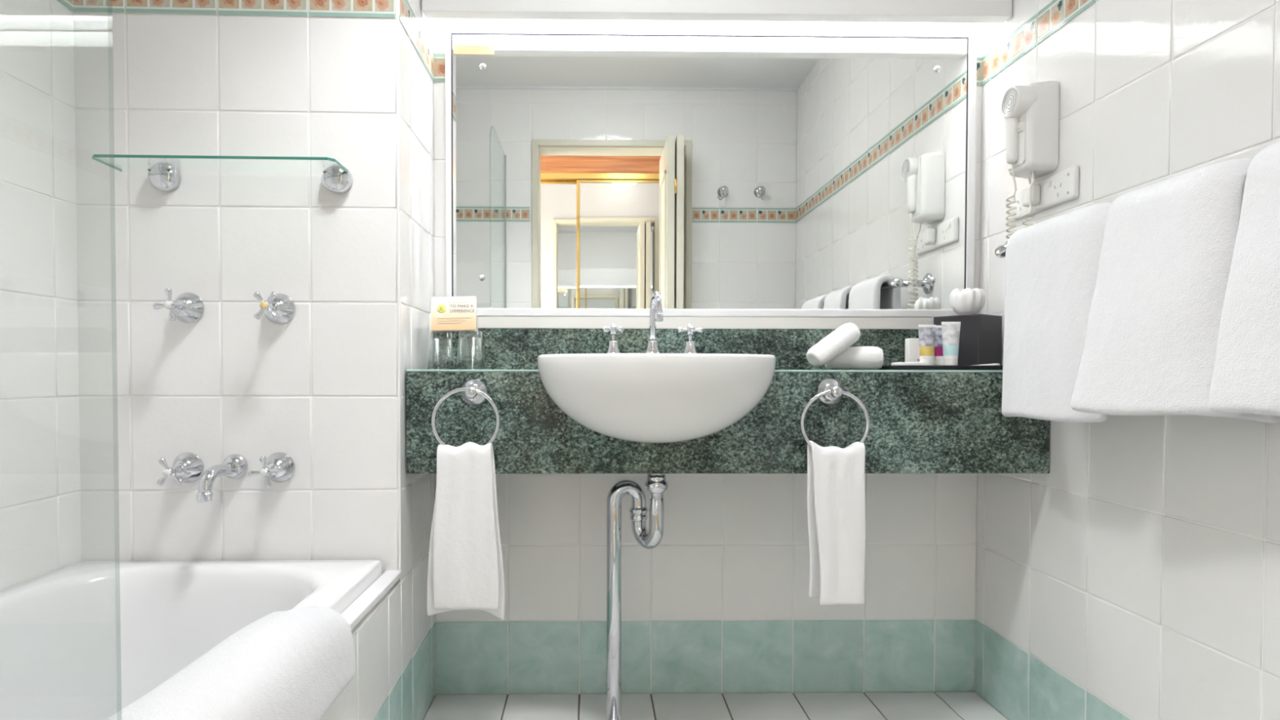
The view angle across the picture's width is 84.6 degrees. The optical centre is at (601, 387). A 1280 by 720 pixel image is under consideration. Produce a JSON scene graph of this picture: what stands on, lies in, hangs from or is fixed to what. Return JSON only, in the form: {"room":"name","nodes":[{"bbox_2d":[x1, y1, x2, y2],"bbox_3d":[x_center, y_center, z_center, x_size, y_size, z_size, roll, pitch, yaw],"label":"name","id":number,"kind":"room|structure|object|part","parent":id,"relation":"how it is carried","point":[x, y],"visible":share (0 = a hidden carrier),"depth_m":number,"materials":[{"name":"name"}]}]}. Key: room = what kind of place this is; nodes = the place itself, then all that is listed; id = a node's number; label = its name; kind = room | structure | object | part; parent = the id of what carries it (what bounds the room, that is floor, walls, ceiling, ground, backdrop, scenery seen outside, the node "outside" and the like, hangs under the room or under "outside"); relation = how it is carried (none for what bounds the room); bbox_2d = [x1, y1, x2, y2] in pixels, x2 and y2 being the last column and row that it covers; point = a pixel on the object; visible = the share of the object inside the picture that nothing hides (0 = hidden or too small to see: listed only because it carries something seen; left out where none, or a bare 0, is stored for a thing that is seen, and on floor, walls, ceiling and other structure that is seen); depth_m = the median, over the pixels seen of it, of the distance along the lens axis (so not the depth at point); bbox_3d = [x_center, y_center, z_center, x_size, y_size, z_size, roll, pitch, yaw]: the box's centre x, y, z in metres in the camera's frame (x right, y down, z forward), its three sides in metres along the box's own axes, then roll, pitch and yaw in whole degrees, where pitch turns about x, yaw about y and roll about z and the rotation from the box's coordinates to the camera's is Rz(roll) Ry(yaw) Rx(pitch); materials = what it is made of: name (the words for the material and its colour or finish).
{"room":"hotel bathroom","nodes":[
{"label":"hotel bathroom","id":0,"kind":"room"},
{"bbox_2d":[0,0,81,591],"bbox_3d":[-1.175,-0.309,0.856,0.034,2.422,1.482,0,1,-1],"label":"wall","id":1,"kind":"structure","parent":0,"point":[40,494],"depth_m":1.45,"materials":[{"name":"white tile"}]},
{"bbox_2d":[73,0,402,582],"bbox_3d":[-0.830,-0.324,1.601,0.742,2.422,0.054,0,1,-2],"label":"wall","id":2,"kind":"structure","parent":0,"point":[320,388],"depth_m":1.58,"materials":[{"name":"white tile"}]},
{"bbox_2d":[152,288,204,323],"bbox_3d":[-0.925,-0.177,1.531,0.069,0.069,0.087,0,1,-2],"label":"tap","id":3,"kind":"object","parent":2,"relation":"attached to","point":[187,307],"visible":1,"depth_m":1.55,"materials":[{"name":"silver metal"}]},
{"bbox_3d":[-0.924,-0.176,1.502,0.069,0.069,0.020,0,1,-2],"label":"cross handle","id":4,"kind":"part","parent":3,"relation":"part of","materials":[{"name":"silver metal"}]},
{"bbox_3d":[-0.924,-0.177,1.528,0.020,0.020,0.033,0,1,-2],"label":"stem","id":5,"kind":"part","parent":3,"relation":"part of","materials":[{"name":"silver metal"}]},
{"bbox_2d":[156,452,204,485],"bbox_3d":[-0.931,0.182,1.538,0.069,0.069,0.087,0,1,-2],"label":"tap","id":6,"kind":"object","parent":2,"relation":"attached to","point":[187,467],"visible":1,"depth_m":1.55,"materials":[{"name":"silver metal"}]},
{"bbox_3d":[-0.928,0.181,1.510,0.056,0.060,0.020,0,1,-2],"label":"cross handle","id":7,"kind":"part","parent":6,"relation":"part of","materials":[{"name":"silver metal"}]},
{"bbox_3d":[-0.930,0.182,1.535,0.020,0.020,0.033,0,1,-2],"label":"stem","id":8,"kind":"part","parent":6,"relation":"part of","materials":[{"name":"silver metal"}]},
{"bbox_2d":[195,453,248,502],"bbox_3d":[-0.826,0.195,1.516,0.057,0.085,0.138,0,1,-2],"label":"spout","id":9,"kind":"object","parent":2,"relation":"attached to","point":[234,466],"visible":1,"depth_m":1.50,"materials":[{"name":"silver metal"}]},
{"bbox_2d":[92,154,352,194],"bbox_3d":[-0.812,-0.466,1.516,0.505,0.065,0.112,0,1,-2],"label":"glass shelf","id":10,"kind":"object","parent":2,"relation":"attached to","point":[165,177],"visible":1,"depth_m":1.54,"materials":[{"name":"teal"}]},
{"bbox_3d":[-0.814,-0.479,1.514,0.500,0.006,0.108,0,1,-2],"label":"glass plate","id":11,"kind":"part","parent":10,"relation":"part of","materials":[{"name":"teal"}]},
{"bbox_2d":[248,452,295,488],"bbox_3d":[-0.728,0.182,1.546,0.069,0.069,0.087,0,1,-2],"label":"tap","id":12,"kind":"object","parent":2,"relation":"attached to","point":[278,467],"visible":1,"depth_m":1.56,"materials":[{"name":"silver metal"}]},
{"bbox_3d":[-0.727,0.183,1.517,0.069,0.069,0.020,0,1,-2],"label":"cross handle","id":13,"kind":"part","parent":12,"relation":"part of","materials":[{"name":"silver metal"}]},
{"bbox_2d":[253,291,295,324],"bbox_3d":[-0.724,-0.176,1.538,0.069,0.069,0.087,0,1,-2],"label":"tap","id":14,"kind":"object","parent":2,"relation":"attached to","point":[278,308],"visible":1,"depth_m":1.55,"materials":[{"name":"silver metal"}]},
{"bbox_3d":[-0.723,-0.175,1.510,0.050,0.060,0.020,0,1,-2],"label":"cross handle","id":15,"kind":"part","parent":14,"relation":"part of","materials":[{"name":"silver metal"}]},
{"bbox_3d":[-0.724,-0.176,1.535,0.020,0.020,0.033,0,1,-2],"label":"stem","id":16,"kind":"part","parent":14,"relation":"part of","materials":[{"name":"silver metal"}]},
{"bbox_2d":[320,0,435,719],"bbox_3d":[-0.467,-0.312,1.031,0.037,2.422,1.812,0,1,-1],"label":"wall","id":17,"kind":"structure","parent":0,"point":[416,78],"depth_m":1.68,"materials":[{"name":"white tile"}]},
{"bbox_2d":[432,18,983,694],"bbox_3d":[0.295,-0.331,1.961,1.620,2.422,0.034,0,1,-1],"label":"wall","id":18,"kind":"structure","parent":0,"point":[722,603],"depth_m":1.97,"materials":[{"name":"white tile"}]},
{"bbox_2d":[433,328,919,369],"bbox_3d":[0.295,-0.104,1.938,1.511,0.114,0.020,0,1,-1],"label":"backsplash","id":19,"kind":"structure","parent":18,"relation":"attached to","point":[504,348],"depth_m":1.93,"materials":[{"name":"green stone"}]},
{"bbox_2d":[477,316,933,328],"bbox_3d":[0.295,-0.177,1.937,1.508,0.032,0.019,0,1,-1],"label":"trim","id":20,"kind":"structure","parent":18,"relation":"attached to","point":[638,322],"depth_m":1.93,"materials":[{"name":"white paint"}]},
{"bbox_2d":[444,22,977,317],"bbox_3d":[0.301,-0.590,1.927,1.456,0.797,0.021,0,1,-1],"label":"wall mirror","id":21,"kind":"object","parent":18,"relation":"attached to","point":[592,170],"visible":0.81,"depth_m":1.93,"materials":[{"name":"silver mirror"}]},
{"bbox_3d":[-0.419,-0.591,1.920,0.016,0.797,0.016,0,1,-1],"label":"frame","id":22,"kind":"part","parent":21,"relation":"part of","materials":[{"name":"white paint"}]},
{"bbox_2d":[453,46,493,54],"bbox_3d":[-0.349,-0.916,1.909,0.108,0.022,0.001,0,1,-1],"label":"print","id":23,"kind":"object","parent":21,"relation":"attached to","point":[457,50],"depth_m":1.91,"materials":[{"name":"beige"}]},
{"bbox_3d":[0.298,-0.975,1.923,1.417,0.028,0.014,0,1,-1],"label":"frame","id":24,"kind":"part","parent":21,"relation":"part of","materials":[{"name":"white paint"}]},
{"bbox_3d":[0.297,-0.204,1.935,1.417,0.022,0.021,0,1,-1],"label":"frame","id":25,"kind":"part","parent":21,"relation":"part of","materials":[{"name":"white paint"}]},
{"bbox_3d":[1.017,-0.590,1.940,0.022,0.797,0.016,0,1,-1],"label":"frame","id":26,"kind":"part","parent":21,"relation":"part of","materials":[{"name":"white paint"}]},
{"bbox_2d":[422,0,1012,22],"bbox_3d":[0.297,-1.041,1.859,1.511,0.172,0.138,0,1,-1],"label":"light fixture","id":27,"kind":"object","parent":18,"relation":"attached to","point":[808,11],"visible":1,"depth_m":1.80,"materials":[{"name":"white paint"}]},
{"bbox_2d":[405,328,1049,473],"bbox_3d":[0.297,0.021,1.795,1.511,0.357,0.310,0,1,-1],"label":"countertop","id":28,"kind":"structure","parent":18,"relation":"attached to","point":[922,421],"depth_m":1.65,"materials":[{"name":"green stone"}]},
{"bbox_2d":[426,332,455,369],"bbox_3d":[-0.413,-0.092,1.798,0.072,0.094,0.072,0,1,-1],"label":"drinking glass","id":29,"kind":"object","parent":28,"relation":"on","point":[449,340],"visible":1,"depth_m":1.78,"materials":[{"name":"clear glass"}]},
{"bbox_2d":[431,378,500,444],"bbox_3d":[-0.309,0.068,1.607,0.154,0.174,0.051,0,1,-1],"label":"towel ring","id":30,"kind":"object","parent":28,"relation":"hanging from","point":[473,392],"visible":0.97,"depth_m":1.59,"materials":[{"name":"silver metal"}]},
{"bbox_2d":[426,441,504,619],"bbox_3d":[-0.311,0.329,1.597,0.178,0.408,0.043,0,1,-1],"label":"hand towel","id":31,"kind":"object","parent":30,"relation":"hanging from","point":[465,570],"visible":1,"depth_m":1.58,"materials":[{"name":"white fabric"}]},
{"bbox_3d":[-0.297,0.013,1.599,0.027,0.027,0.037,0,1,-1],"label":"post","id":32,"kind":"part","parent":30,"relation":"part of","materials":[{"name":"silver metal"}]},
{"bbox_2d":[455,330,485,369],"bbox_3d":[-0.336,-0.094,1.794,0.075,0.098,0.075,0,1,-1],"label":"drinking glass","id":33,"kind":"object","parent":28,"relation":"on","point":[479,340],"visible":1,"depth_m":1.78,"materials":[{"name":"clear glass"}]},
{"bbox_2d":[431,296,478,331],"bbox_3d":[-0.375,-0.187,1.781,0.114,0.090,0.052,0,1,-5],"label":"tent card","id":34,"kind":"object","parent":33,"relation":"on","point":[448,313],"visible":1,"depth_m":1.77,"materials":[{"name":"white paper"}]},
{"bbox_2d":[602,324,624,353],"bbox_3d":[0.028,-0.117,1.743,0.050,0.081,0.050,0,1,6],"label":"tap","id":35,"kind":"object","parent":28,"relation":"on","point":[613,348],"visible":0.91,"depth_m":1.73,"materials":[{"name":"silver metal"}]},
{"bbox_3d":[0.028,-0.123,1.743,0.010,0.020,0.009,0,1,-1],"label":"stem","id":36,"kind":"part","parent":35,"relation":"part of","materials":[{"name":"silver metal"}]},
{"bbox_3d":[0.028,-0.142,1.743,0.051,0.021,0.051,0,1,6],"label":"cross handle","id":37,"kind":"part","parent":35,"relation":"part of","materials":[{"name":"silver metal"}]},
{"bbox_2d":[537,353,776,443],"bbox_3d":[0.126,0.027,1.646,0.552,0.204,0.353,0,1,-1],"label":"basin","id":38,"kind":"object","parent":28,"relation":"in","point":[637,397],"visible":1,"depth_m":1.50,"materials":[{"name":"white ceramic"}]},
{"bbox_2d":[645,290,662,353],"bbox_3d":[0.126,-0.155,1.708,0.047,0.158,0.118,0,1,-1],"label":"spout","id":39,"kind":"object","parent":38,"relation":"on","point":[655,304],"visible":0.84,"depth_m":1.73,"materials":[{"name":"silver metal"}]},
{"bbox_2d":[677,324,702,353],"bbox_3d":[0.219,-0.117,1.746,0.050,0.081,0.050,1,2,40],"label":"tap","id":40,"kind":"object","parent":28,"relation":"on","point":[690,348],"visible":0.91,"depth_m":1.74,"materials":[{"name":"silver metal"}]},
{"bbox_3d":[0.219,-0.122,1.746,0.010,0.020,0.009,0,1,-1],"label":"stem","id":41,"kind":"part","parent":40,"relation":"part of","materials":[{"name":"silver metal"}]},
{"bbox_3d":[0.219,-0.142,1.745,0.051,0.021,0.051,1,2,40],"label":"cross handle","id":42,"kind":"part","parent":40,"relation":"part of","materials":[{"name":"silver metal"}]},
{"bbox_2d":[806,322,860,367],"bbox_3d":[0.561,-0.103,1.703,0.142,0.109,0.055,0,1,-24],"label":"cloth","id":43,"kind":"object","parent":28,"relation":"on","point":[835,343],"visible":1,"depth_m":1.68,"materials":[{"name":"white fabric"}]},
{"bbox_2d":[800,377,869,447],"bbox_3d":[0.532,0.069,1.618,0.154,0.180,0.052,0,1,-1],"label":"towel ring","id":44,"kind":"object","parent":28,"relation":"hanging from","point":[830,391],"visible":0.96,"depth_m":1.61,"materials":[{"name":"silver metal"}]},
{"bbox_3d":[0.535,0.011,1.611,0.027,0.027,0.037,0,1,-1],"label":"post","id":45,"kind":"part","parent":44,"relation":"part of","materials":[{"name":"silver metal"}]},
{"bbox_2d":[807,440,866,604],"bbox_3d":[0.538,0.308,1.608,0.130,0.372,0.043,0,1,-1],"label":"hand towel","id":46,"kind":"object","parent":44,"relation":"hanging from","point":[836,491],"visible":1,"depth_m":1.59,"materials":[{"name":"white fabric"}]},
{"bbox_2d":[825,346,883,369],"bbox_3d":[0.623,-0.071,1.738,0.135,0.059,0.058,0,1,14],"label":"cloth","id":47,"kind":"object","parent":28,"relation":"on","point":[864,357],"visible":0.77,"depth_m":1.71,"materials":[{"name":"white fabric"}]},
{"bbox_2d":[877,364,1002,369],"bbox_3d":[0.855,-0.049,1.793,0.320,0.011,0.223,0,1,-1],"label":"tray","id":48,"kind":"object","parent":28,"relation":"on","point":[891,366],"visible":0.57,"depth_m":1.68,"materials":[{"name":"grey"}]},
{"bbox_2d":[891,362,926,364],"bbox_3d":[0.749,-0.054,1.711,0.071,0.013,0.047,0,1,-1],"label":"packet","id":49,"kind":"object","parent":48,"relation":"on","point":[892,363],"visible":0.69,"depth_m":1.69,"materials":[{"name":"white paper"}]},
{"bbox_2d":[904,337,919,362],"bbox_3d":[0.787,-0.086,1.767,0.040,0.074,0.026,0,1,-1],"label":"carton","id":50,"kind":"object","parent":48,"relation":"on","point":[912,344],"visible":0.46,"depth_m":1.75,"materials":[{"name":"white cardboard"}]},
{"bbox_2d":[918,324,936,364],"bbox_3d":[0.787,-0.099,1.701,0.033,0.104,0.032,1,1,37],"label":"toiletry tube","id":51,"kind":"object","parent":48,"relation":"on","point":[926,332],"visible":0.94,"depth_m":1.69,"materials":[{"name":"white plastic"}]},
{"bbox_2d":[933,325,943,365],"bbox_3d":[0.828,-0.100,1.725,0.033,0.104,0.032,1,2,42],"label":"toiletry tube","id":52,"kind":"object","parent":48,"relation":"on","point":[938,357],"visible":0.38,"depth_m":1.72,"materials":[{"name":"white plastic"}]},
{"bbox_2d":[941,321,960,365],"bbox_3d":[0.844,-0.103,1.698,0.032,0.111,0.033,-1,2,-42],"label":"toiletry tube","id":53,"kind":"object","parent":48,"relation":"on","point":[950,330],"visible":0.94,"depth_m":1.69,"materials":[{"name":"white plastic"}]},
{"bbox_2d":[933,288,1002,365],"bbox_3d":[0.954,-0.154,1.833,0.119,0.209,0.119,-1,1,-36],"label":"tissue box","id":54,"kind":"object","parent":48,"relation":"on","point":[980,335],"visible":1,"depth_m":1.79,"materials":[{"name":"grey"}]},
{"bbox_2d":[970,363,999,365],"bbox_3d":[0.924,-0.052,1.698,0.068,0.011,0.024,0,1,-7],"label":"packet","id":55,"kind":"object","parent":48,"relation":"on","point":[993,364],"visible":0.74,"depth_m":1.69,"materials":[{"name":"white paper"}]},
{"bbox_2d":[422,692,1008,719],"bbox_3d":[-0.049,0.893,1.027,2.432,0.033,1.982,0,1,-1],"label":"floor","id":56,"kind":"structure","parent":0,"point":[837,705],"depth_m":1.89,"materials":[{"name":"white tile"}]},
{"bbox_2d":[0,560,382,719],"bbox_3d":[-0.823,0.596,0.865,0.672,0.385,1.442,0,1,-1],"label":"bathtub","id":57,"kind":"object","parent":56,"relation":"on","point":[83,640],"visible":0.82,"depth_m":1.47,"materials":[{"name":"white ceramic"}]},
{"bbox_2d":[105,605,355,719],"bbox_3d":[-0.521,0.476,0.977,0.203,0.228,0.462,0,1,-1],"label":"towel","id":58,"kind":"object","parent":57,"relation":"on","point":[294,664],"visible":1,"depth_m":0.97,"materials":[{"name":"white fabric"}]},
{"bbox_2d":[606,473,667,719],"bbox_3d":[0.082,0.514,1.737,0.170,0.697,0.094,0,1,17],"label":"pipe","id":59,"kind":"object","parent":56,"relation":"on","point":[656,484],"visible":0.97,"depth_m":1.72,"materials":[{"name":"silver metal"}]},
{"bbox_2d":[974,0,1279,719],"bbox_3d":[1.081,-0.311,1.053,0.034,2.422,1.812,0,1,-1],"label":"wall","id":60,"kind":"structure","parent":0,"point":[1137,577],"depth_m":1.41,"materials":[{"name":"white tile"}]},
{"bbox_2d":[1000,80,1059,303],"bbox_3d":[1.008,-0.440,1.676,0.096,0.550,0.098,0,1,-1],"label":"hair dryer","id":61,"kind":"object","parent":60,"relation":"attached to","point":[1030,112],"visible":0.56,"depth_m":1.63,"materials":[{"name":"white plastic"}]},
{"bbox_2d":[1002,88,1017,115],"bbox_3d":[0.963,-0.673,1.658,0.002,0.061,0.061,0,1,-1],"label":"grille","id":62,"kind":"object","parent":61,"relation":"attached to","point":[1010,97],"depth_m":1.66,"materials":[{"name":"grey plastic"}]},
{"bbox_3d":[0.978,-0.356,1.680,0.023,0.362,0.024,0,1,-1],"label":"coiled cord","id":63,"kind":"part","parent":61,"relation":"part of","materials":[{"name":"white plastic"}]},
{"bbox_3d":[0.978,-0.599,1.672,0.034,0.128,0.032,0,1,-1],"label":"handle","id":64,"kind":"part","parent":61,"relation":"part of","materials":[{"name":"white plastic"}]},
{"bbox_2d":[1017,121,1023,133],"bbox_3d":[0.984,-0.612,1.651,0.007,0.021,0.019,0,1,-1],"label":"switch","id":65,"kind":"object","parent":61,"relation":"attached to","point":[1020,124],"depth_m":1.65,"materials":[{"name":"white plastic"}]},
{"bbox_3d":[0.996,-0.338,1.655,0.043,0.346,0.022,0,1,18],"label":"coiled cord","id":66,"kind":"part","parent":61,"relation":"part of","materials":[{"name":"white plastic"}]},
{"bbox_2d":[1008,165,1079,220],"bbox_3d":[1.049,-0.459,1.683,0.014,0.073,0.251,0,1,-1],"label":"power socket","id":67,"kind":"object","parent":60,"relation":"attached to","point":[1062,187],"visible":0.8,"depth_m":1.63,"materials":[{"name":"white plastic"}]},
{"bbox_2d":[1022,172,1039,207],"bbox_3d":[1.029,-0.474,1.683,0.031,0.078,0.039,0,1,-1],"label":"plug","id":68,"kind":"object","parent":67,"relation":"attached to","point":[1035,190],"visible":0.86,"depth_m":1.67,"materials":[{"name":"white plastic"}]},
{"bbox_3d":[1.021,-0.498,1.676,0.011,0.029,0.029,1,1,35],"label":"plug cord","id":69,"kind":"part","parent":68,"relation":"part of","materials":[{"name":"white plastic"}]},
{"bbox_2d":[1047,181,1051,186],"bbox_3d":[1.044,-0.474,1.638,0.003,0.012,0.012,0,1,-1],"label":"rocker switch","id":70,"kind":"object","parent":67,"relation":"attached to","point":[1049,183],"depth_m":1.64,"materials":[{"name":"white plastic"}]},
{"bbox_2d":[995,173,1246,257],"bbox_3d":[1.001,-0.308,1.088,0.126,0.066,1.166,0,1,-1],"label":"towel rail","id":71,"kind":"object","parent":60,"relation":"attached to","point":[1000,251],"visible":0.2,"depth_m":1.64,"materials":[{"name":"silver metal"}]},
{"bbox_2d":[1001,202,1111,422],"bbox_3d":[0.948,-0.142,1.441,0.121,0.422,0.278,0,1,-1],"label":"bath towel","id":72,"kind":"object","parent":71,"relation":"hanging from","point":[1051,265],"visible":0.69,"depth_m":1.41,"materials":[{"name":"white fabric"}]},
{"bbox_2d":[1070,158,1279,423],"bbox_3d":[0.934,-0.148,1.159,0.151,0.398,0.265,0,1,-1],"label":"bath towel","id":73,"kind":"object","parent":71,"relation":"hanging from","point":[1150,345],"visible":0.74,"depth_m":1.12,"materials":[{"name":"white fabric"}]},
{"bbox_2d":[1207,141,1279,416],"bbox_3d":[0.948,-0.147,0.871,0.135,0.387,0.299,0,1,-1],"label":"bath towel","id":74,"kind":"object","parent":71,"relation":"hanging from","point":[1246,379],"visible":1,"depth_m":0.96,"materials":[{"name":"white fabric"}]}
]}

